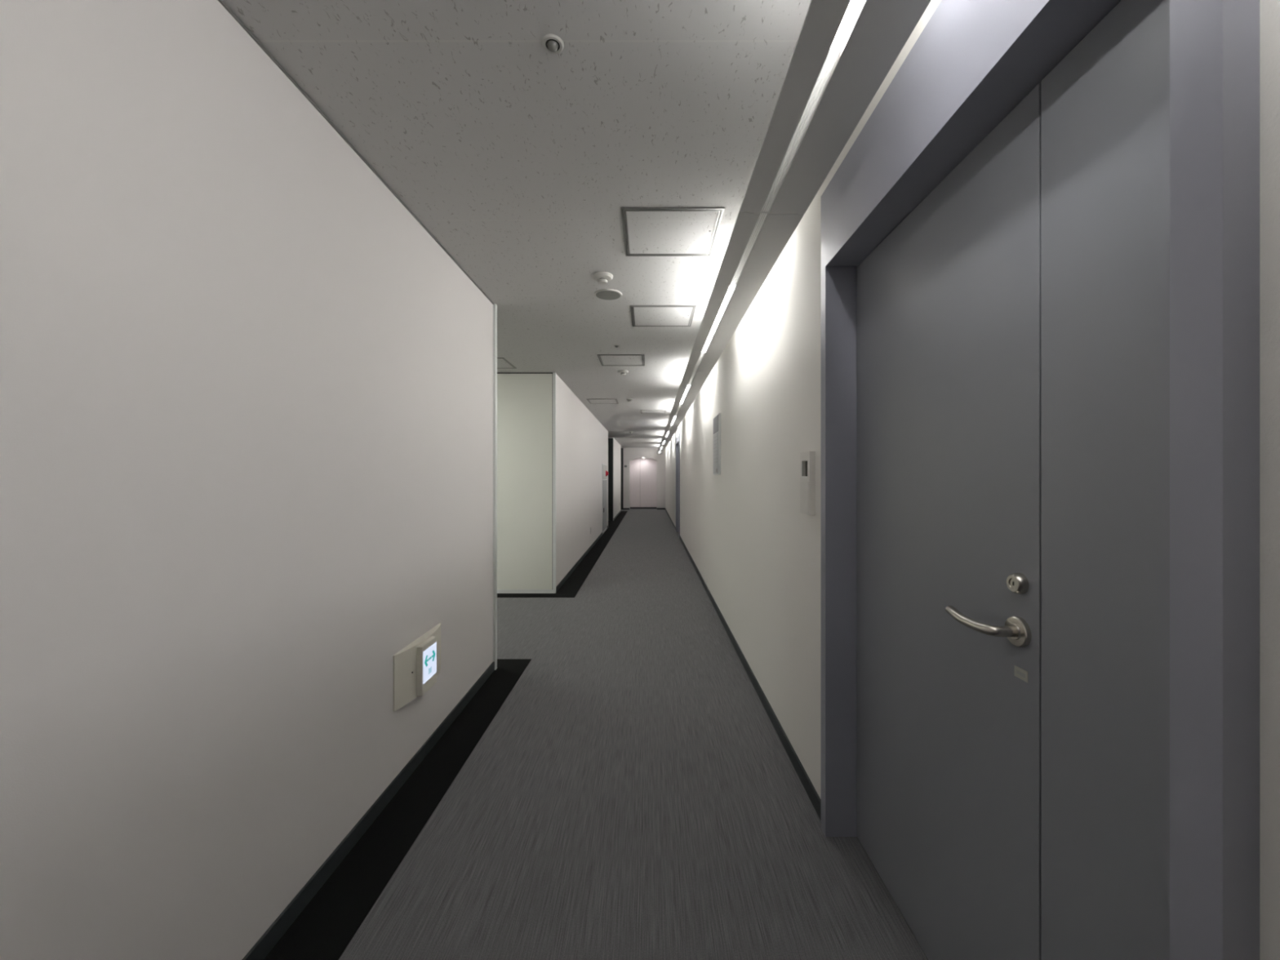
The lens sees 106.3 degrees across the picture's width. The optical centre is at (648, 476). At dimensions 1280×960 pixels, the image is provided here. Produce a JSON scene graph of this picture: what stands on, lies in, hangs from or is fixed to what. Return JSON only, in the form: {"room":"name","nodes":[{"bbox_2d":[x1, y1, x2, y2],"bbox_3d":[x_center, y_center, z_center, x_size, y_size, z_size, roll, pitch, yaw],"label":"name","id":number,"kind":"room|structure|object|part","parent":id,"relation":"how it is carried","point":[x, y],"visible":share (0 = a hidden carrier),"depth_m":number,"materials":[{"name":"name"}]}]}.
{"room":"office corridor","nodes":[
{"label":"office corridor","id":0,"kind":"room"},
{"bbox_2d":[0,0,493,959],"bbox_3d":[-1.310,0.070,-0.051,0.500,2.500,6.697,0,0,0],"label":"wall","id":1,"kind":"structure","parent":0,"point":[246,393],"depth_m":1.14,"materials":[{"name":"white paint"}]},
{"bbox_2d":[217,0,493,304],"bbox_3d":[-1.057,-1.175,-0.051,0.006,0.006,6.697,0,0,0],"label":"trim","id":2,"kind":"structure","parent":1,"relation":"attached to","point":[221,2],"depth_m":1.57,"materials":[{"name":"grey metal"}]},
{"bbox_2d":[241,661,494,959],"bbox_3d":[-1.056,1.289,-0.067,0.009,0.062,6.667,0,0,0],"label":"baseboard","id":3,"kind":"structure","parent":1,"relation":"attached to","point":[283,922],"depth_m":1.68,"materials":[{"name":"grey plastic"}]},
{"bbox_2d":[263,658,531,959],"bbox_3d":[-2.474,1.319,0.035,3.252,0.003,6.869,0,0,0],"label":"floor border","id":4,"kind":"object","parent":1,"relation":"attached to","point":[327,924],"depth_m":1.74,"materials":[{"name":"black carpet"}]},
{"bbox_2d":[393,622,440,711],"bbox_3d":[-1.029,0.857,2.212,0.063,0.232,0.445,0,0,0],"label":"exit sign","id":5,"kind":"object","parent":1,"relation":"attached to","point":[416,666],"visible":1,"depth_m":2.12,"materials":[{"name":"beige plastic"}]},
{"bbox_2d":[424,650,435,666],"bbox_3d":[-0.998,0.828,2.190,0.001,0.052,0.110,0,0,0],"label":"print","id":6,"kind":"object","parent":5,"relation":"attached to","point":[429,655],"depth_m":2.19,"materials":[{"name":"teal"}]},
{"bbox_2d":[493,303,497,670],"bbox_3d":[-1.058,0.068,3.284,0.029,2.496,0.034,0,0,0],"label":"trim","id":7,"kind":"structure","parent":1,"relation":"attached to","point":[495,305],"depth_m":3.27,"materials":[{"name":"grey metal"}]},
{"bbox_2d":[222,0,811,447],"bbox_3d":[-1.500,-1.230,8.375,5.400,0.100,23.950,0,0,0],"label":"ceiling","id":8,"kind":"structure","parent":0,"point":[522,160],"depth_m":1.64,"materials":[{"name":"tile"}]},
{"bbox_2d":[497,357,516,368],"bbox_3d":[-1.660,-1.177,4.980,0.456,0.006,0.456,0,0,0],"label":"ceiling hatch","id":9,"kind":"object","parent":8,"relation":"attached to","point":[502,362],"visible":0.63,"depth_m":5.00,"materials":[{"name":"metal"}]},
{"bbox_2d":[541,34,564,53],"bbox_3d":[-0.262,-1.171,1.309,0.060,0.017,0.060,0,0,0],"label":"sprinkler","id":10,"kind":"object","parent":8,"relation":"in","point":[552,43],"visible":1,"depth_m":1.30,"materials":[{"name":"grey plastic"}]},
{"bbox_2d":[545,39,559,50],"bbox_3d":[-0.262,-1.178,1.309,0.038,0.004,0.038,0,0,6],"label":"sprinkler head","id":11,"kind":"object","parent":10,"relation":"attached to","point":[550,44],"depth_m":1.30,"materials":[{"name":"metal"}]},
{"bbox_3d":[-0.262,-1.171,1.309,0.029,0.017,0.029,0,0,0],"label":"bulb","id":12,"kind":"part","parent":10,"relation":"part of","materials":[{"name":"grey metal"}]},
{"bbox_2d":[591,271,613,284],"bbox_3d":[-0.272,-1.158,2.820,0.124,0.044,0.124,0,0,0],"label":"detector","id":13,"kind":"object","parent":8,"relation":"attached to","point":[602,277],"visible":1,"depth_m":2.79,"materials":[{"name":"grey plastic"}]},
{"bbox_2d":[586,399,618,404],"bbox_3d":[-0.715,-1.177,7.500,0.456,0.006,0.456,0,0,0],"label":"ceiling hatch","id":14,"kind":"object","parent":8,"relation":"attached to","point":[592,401],"visible":1,"depth_m":7.48,"materials":[{"name":"metal"}]},
{"bbox_2d":[594,288,622,300],"bbox_3d":[-0.262,-1.175,3.100,0.180,0.011,0.180,0,0,0],"label":"ceiling speaker","id":15,"kind":"object","parent":8,"relation":"attached to","point":[602,294],"visible":1,"depth_m":3.08,"materials":[{"name":"grey plastic"}]},
{"bbox_2d":[595,290,620,299],"bbox_3d":[-0.262,-1.174,3.100,0.158,0.010,0.158,0,0,0],"label":"speaker grille","id":16,"kind":"object","parent":15,"relation":"attached to","point":[602,295],"depth_m":3.09,"materials":[{"name":"grey"}]},
{"bbox_2d":[597,354,644,365],"bbox_3d":[-0.270,-1.177,4.860,0.456,0.006,0.456,0,0,0],"label":"ceiling hatch","id":17,"kind":"object","parent":8,"relation":"attached to","point":[606,359],"visible":1,"depth_m":4.82,"materials":[{"name":"metal"}]},
{"bbox_2d":[617,369,628,375],"bbox_3d":[-0.286,-1.158,5.360,0.124,0.044,0.124,0,0,0],"label":"detector","id":18,"kind":"object","parent":8,"relation":"attached to","point":[622,372],"visible":1,"depth_m":5.33,"materials":[{"name":"grey plastic"}]},
{"bbox_3d":[-0.286,-1.169,5.360,0.124,0.021,0.124,0,0,0],"label":"plate","id":19,"kind":"part","parent":18,"relation":"part of","materials":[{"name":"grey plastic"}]},
{"bbox_2d":[640,409,666,413],"bbox_3d":[0.080,-1.177,8.690,0.456,0.006,0.456,0,0,0],"label":"ceiling hatch","id":20,"kind":"object","parent":8,"relation":"attached to","point":[643,411],"visible":1,"depth_m":8.70,"materials":[{"name":"metal"}]},
{"bbox_2d":[657,445,666,450],"bbox_3d":[0.431,-1.050,15.568,0.227,0.260,2.521,0,0,0],"label":"strip light","id":21,"kind":"object","parent":8,"relation":"attached to","point":[660,447],"visible":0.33,"depth_m":15.30,"materials":[{"name":"white"}]},
{"bbox_2d":[630,305,696,326],"bbox_3d":[0.100,-1.177,3.530,0.456,0.006,0.456,0,0,0],"label":"ceiling hatch","id":22,"kind":"object","parent":8,"relation":"attached to","point":[643,315],"visible":1,"depth_m":3.50,"materials":[{"name":"metal"}]},
{"bbox_2d":[659,439,671,445],"bbox_3d":[0.431,-1.050,13.043,0.227,0.260,2.521,0,0,0],"label":"strip light","id":23,"kind":"object","parent":8,"relation":"attached to","point":[664,442],"visible":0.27,"depth_m":12.78,"materials":[{"name":"white"}]},
{"bbox_2d":[662,428,676,439],"bbox_3d":[0.431,-1.050,10.518,0.227,0.260,2.521,0,0,0],"label":"strip light","id":24,"kind":"object","parent":8,"relation":"attached to","point":[668,433],"visible":0.5,"depth_m":10.29,"materials":[{"name":"white"}]},
{"bbox_3d":[0.354,-0.927,10.518,0.072,0.015,2.521,0,0,0],"label":"wing panel","id":25,"kind":"part","parent":24,"relation":"part of","materials":[{"name":"white"}]},
{"bbox_3d":[0.482,-0.927,10.518,0.126,0.015,2.521,0,0,0],"label":"panel","id":26,"kind":"part","parent":24,"relation":"part of","materials":[{"name":"white"}]},
{"bbox_2d":[620,207,724,256],"bbox_3d":[0.105,-1.177,2.330,0.456,0.006,0.456,0,0,0],"label":"ceiling hatch","id":27,"kind":"object","parent":8,"relation":"attached to","point":[651,231],"visible":1,"depth_m":2.29,"materials":[{"name":"grey metal"}]},
{"bbox_2d":[665,410,687,429],"bbox_3d":[0.431,-1.050,7.992,0.227,0.260,2.521,0,0,0],"label":"strip light","id":28,"kind":"object","parent":8,"relation":"attached to","point":[675,419],"visible":0.63,"depth_m":7.71,"materials":[{"name":"white metal"}]},
{"bbox_3d":[0.354,-0.927,7.992,0.072,0.015,2.521,0,0,0],"label":"wing panel","id":29,"kind":"part","parent":28,"relation":"part of","materials":[{"name":"white metal"}]},
{"bbox_2d":[671,370,711,411],"bbox_3d":[0.431,-1.050,5.468,0.227,0.260,2.521,0,0,0],"label":"strip light","id":30,"kind":"object","parent":8,"relation":"attached to","point":[692,382],"visible":0.71,"depth_m":5.03,"materials":[{"name":"white metal"}]},
{"bbox_3d":[0.354,-0.927,5.468,0.072,0.015,2.521,0,0,0],"label":"wing panel","id":31,"kind":"part","parent":30,"relation":"part of","materials":[{"name":"white metal"}]},
{"bbox_2d":[684,211,804,371],"bbox_3d":[0.431,-1.050,2.942,0.227,0.260,2.521,0,0,0],"label":"strip light","id":32,"kind":"object","parent":8,"relation":"attached to","point":[757,242],"visible":0.94,"depth_m":2.21,"materials":[{"name":"white metal"}]},
{"bbox_3d":[0.354,-0.927,2.942,0.072,0.015,2.521,0,0,0],"label":"wing panel","id":33,"kind":"part","parent":32,"relation":"part of","materials":[{"name":"white metal"}]},
{"bbox_2d":[739,0,930,213],"bbox_3d":[0.431,-1.050,0.417,0.227,0.260,2.521,0,0,0],"label":"strip light","id":34,"kind":"object","parent":8,"relation":"attached to","point":[844,51],"visible":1,"depth_m":1.15,"materials":[{"name":"white metal"}]},
{"bbox_3d":[0.354,-0.927,0.417,0.072,0.015,2.521,0,0,0],"label":"wing panel","id":35,"kind":"part","parent":34,"relation":"part of","materials":[{"name":"white metal"}]},
{"bbox_2d":[497,373,552,589],"bbox_3d":[-2.595,0.070,5.493,3.009,2.500,0.124,0,0,0],"label":"wall","id":36,"kind":"structure","parent":0,"point":[524,401],"depth_m":5.43,"materials":[{"name":"white paint"}]},
{"bbox_2d":[497,589,552,593],"bbox_3d":[-2.593,1.298,5.427,3.014,0.043,0.008,0,0,0],"label":"trim","id":37,"kind":"structure","parent":36,"relation":"attached to","point":[499,591],"depth_m":5.42,"materials":[{"name":"grey metal"}]},
{"bbox_2d":[555,373,608,586],"bbox_3d":[-1.310,0.070,8.953,0.500,2.500,7.035,0,0,0],"label":"wall","id":38,"kind":"structure","parent":0,"point":[581,439],"depth_m":6.98,"materials":[{"name":"white paint"}]},
{"bbox_2d":[497,372,552,373],"bbox_3d":[-2.593,0.070,5.433,3.014,2.500,0.005,0,0,0],"label":"trim","id":39,"kind":"structure","parent":38,"relation":"attached to","point":[497,372],"depth_m":5.43,"materials":[{"name":"grey"}]},
{"bbox_2d":[552,372,555,593],"bbox_3d":[-1.069,0.070,5.440,0.034,2.500,0.030,0,0,0],"label":"trim","id":40,"kind":"structure","parent":38,"relation":"attached to","point":[553,373],"depth_m":5.43,"materials":[{"name":"grey metal"}]},
{"bbox_2d":[497,511,627,597],"bbox_3d":[-2.456,1.319,11.822,3.288,0.003,13.155,0,0,0],"label":"trim","id":41,"kind":"structure","parent":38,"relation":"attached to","point":[571,587],"depth_m":6.65,"materials":[{"name":"black carpet"}]},
{"bbox_2d":[555,525,608,592],"bbox_3d":[-1.056,1.289,8.963,0.009,0.062,7.013,0,0,0],"label":"baseboard","id":42,"kind":"structure","parent":38,"relation":"attached to","point":[559,585],"depth_m":6.92,"materials":[{"name":"grey plastic"}]},
{"bbox_2d":[602,463,608,533],"bbox_3d":[-1.020,0.500,11.450,0.080,1.600,1.120,0,0,0],"label":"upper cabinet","id":43,"kind":"object","parent":38,"relation":"attached to","point":[605,473],"visible":1,"depth_m":11.31,"materials":[{"name":"grey metal"}]},
{"bbox_3d":[-1.046,-0.110,11.450,0.005,0.340,1.060,0,0,0],"label":"panel","id":44,"kind":"part","parent":43,"relation":"part of","materials":[{"name":"grey plastic"}]},
{"bbox_3d":[-1.046,0.660,11.450,0.007,1.160,1.060,0,0,0],"label":"cabinet door","id":45,"kind":"part","parent":43,"relation":"part of","materials":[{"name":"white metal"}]},
{"bbox_2d":[608,438,613,520],"bbox_3d":[-1.839,0.070,14.420,1.522,2.500,0.060,0,0,0],"label":"wall","id":46,"kind":"structure","parent":0,"point":[610,440],"depth_m":14.44,"materials":[{"name":"black paint"}]},
{"bbox_2d":[608,437,621,520],"bbox_3d":[-1.310,0.070,16.325,0.500,2.500,3.750,0,0,0],"label":"wall","id":47,"kind":"structure","parent":0,"point":[616,446],"depth_m":15.87,"materials":[{"name":"white paint"}]},
{"bbox_2d":[338,508,928,959],"bbox_3d":[-1.500,1.370,8.375,5.400,0.100,23.950,0,0,0],"label":"floor","id":48,"kind":"structure","parent":0,"point":[634,794],"depth_m":1.83,"materials":[{"name":"grey carpet"}]},
{"bbox_2d":[621,447,665,509],"bbox_3d":[-0.550,0.070,19.570,3.500,2.500,0.460,0,0,0],"label":"wall","id":49,"kind":"structure","parent":0,"point":[629,454],"depth_m":19.35,"materials":[{"name":"white paint"}]},
{"bbox_2d":[630,457,656,508],"bbox_3d":[-0.226,0.247,19.817,1.137,2.145,0.045,0,0,0],"label":"door","id":50,"kind":"structure","parent":49,"relation":"in","point":[642,470],"depth_m":19.80,"materials":[{"name":"white metal"}]},
{"bbox_2d":[622,507,665,509],"bbox_3d":[-0.185,1.290,19.346,1.689,0.060,0.009,0,0,0],"label":"baseboard","id":51,"kind":"structure","parent":49,"relation":"attached to","point":[623,508],"depth_m":19.34,"materials":[{"name":"grey plastic"}]},
{"bbox_2d":[665,0,1279,959],"bbox_3d":[0.929,0.070,8.475,0.522,2.500,23.750,0,0,0],"label":"wall","id":52,"kind":"structure","parent":0,"point":[744,528],"depth_m":2.22,"materials":[{"name":"white paint"}]},
{"bbox_2d":[675,427,679,535],"bbox_3d":[0.734,0.133,10.915,0.172,2.375,1.266,0,0,0],"label":"door","id":53,"kind":"structure","parent":52,"relation":"in","point":[677,433],"depth_m":11.50,"materials":[{"name":"grey metal"}]},
{"bbox_2d":[713,413,720,475],"bbox_3d":[0.657,-0.305,4.640,0.022,0.570,0.380,0,0,0],"label":"information board","id":54,"kind":"object","parent":52,"relation":"attached to","point":[717,420],"visible":1,"depth_m":4.54,"materials":[{"name":"grey metal"}]},
{"bbox_3d":[0.648,-0.502,4.640,0.002,0.158,0.360,0,0,0],"label":"header panel","id":55,"kind":"part","parent":54,"relation":"part of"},
{"bbox_2d":[665,508,821,821],"bbox_3d":[0.663,1.287,10.575,0.009,0.066,17.533,0,0,0],"label":"baseboard","id":56,"kind":"structure","parent":52,"relation":"attached to","point":[804,778],"depth_m":2.59,"materials":[{"name":"grey plastic"}]},
{"bbox_2d":[800,451,815,515],"bbox_3d":[0.655,0.026,1.985,0.026,0.256,0.116,0,0,0],"label":"intercom panel","id":57,"kind":"object","parent":52,"relation":"attached to","point":[807,460],"visible":1,"depth_m":1.94,"materials":[{"name":"white plastic"}]},
{"bbox_3d":[0.643,0.081,1.985,0.003,0.122,0.096,0,0,0],"label":"call plate","id":58,"kind":"part","parent":57,"relation":"part of","materials":[{"name":"white plastic"}]},
{"bbox_2d":[821,0,1259,959],"bbox_3d":[0.734,0.133,1.175,0.172,2.375,1.266,0,0,0],"label":"door","id":59,"kind":"structure","parent":52,"relation":"in","point":[1040,241],"depth_m":0.90,"materials":[{"name":"grey paint"}]},
{"bbox_3d":[0.721,0.319,1.061,0.058,0.026,0.178,0,0,0],"label":"lever handle","id":60,"kind":"part","parent":59,"relation":"part of","materials":[{"name":"silver metal"}]},
{"bbox_2d":[1016,670,1025,678],"bbox_3d":[0.759,0.403,0.980,0.001,0.007,0.023,0,0,0],"label":"print","id":61,"kind":"object","parent":59,"relation":"attached to","point":[1020,673],"depth_m":0.98,"materials":[{"name":"grey"}]}
]}

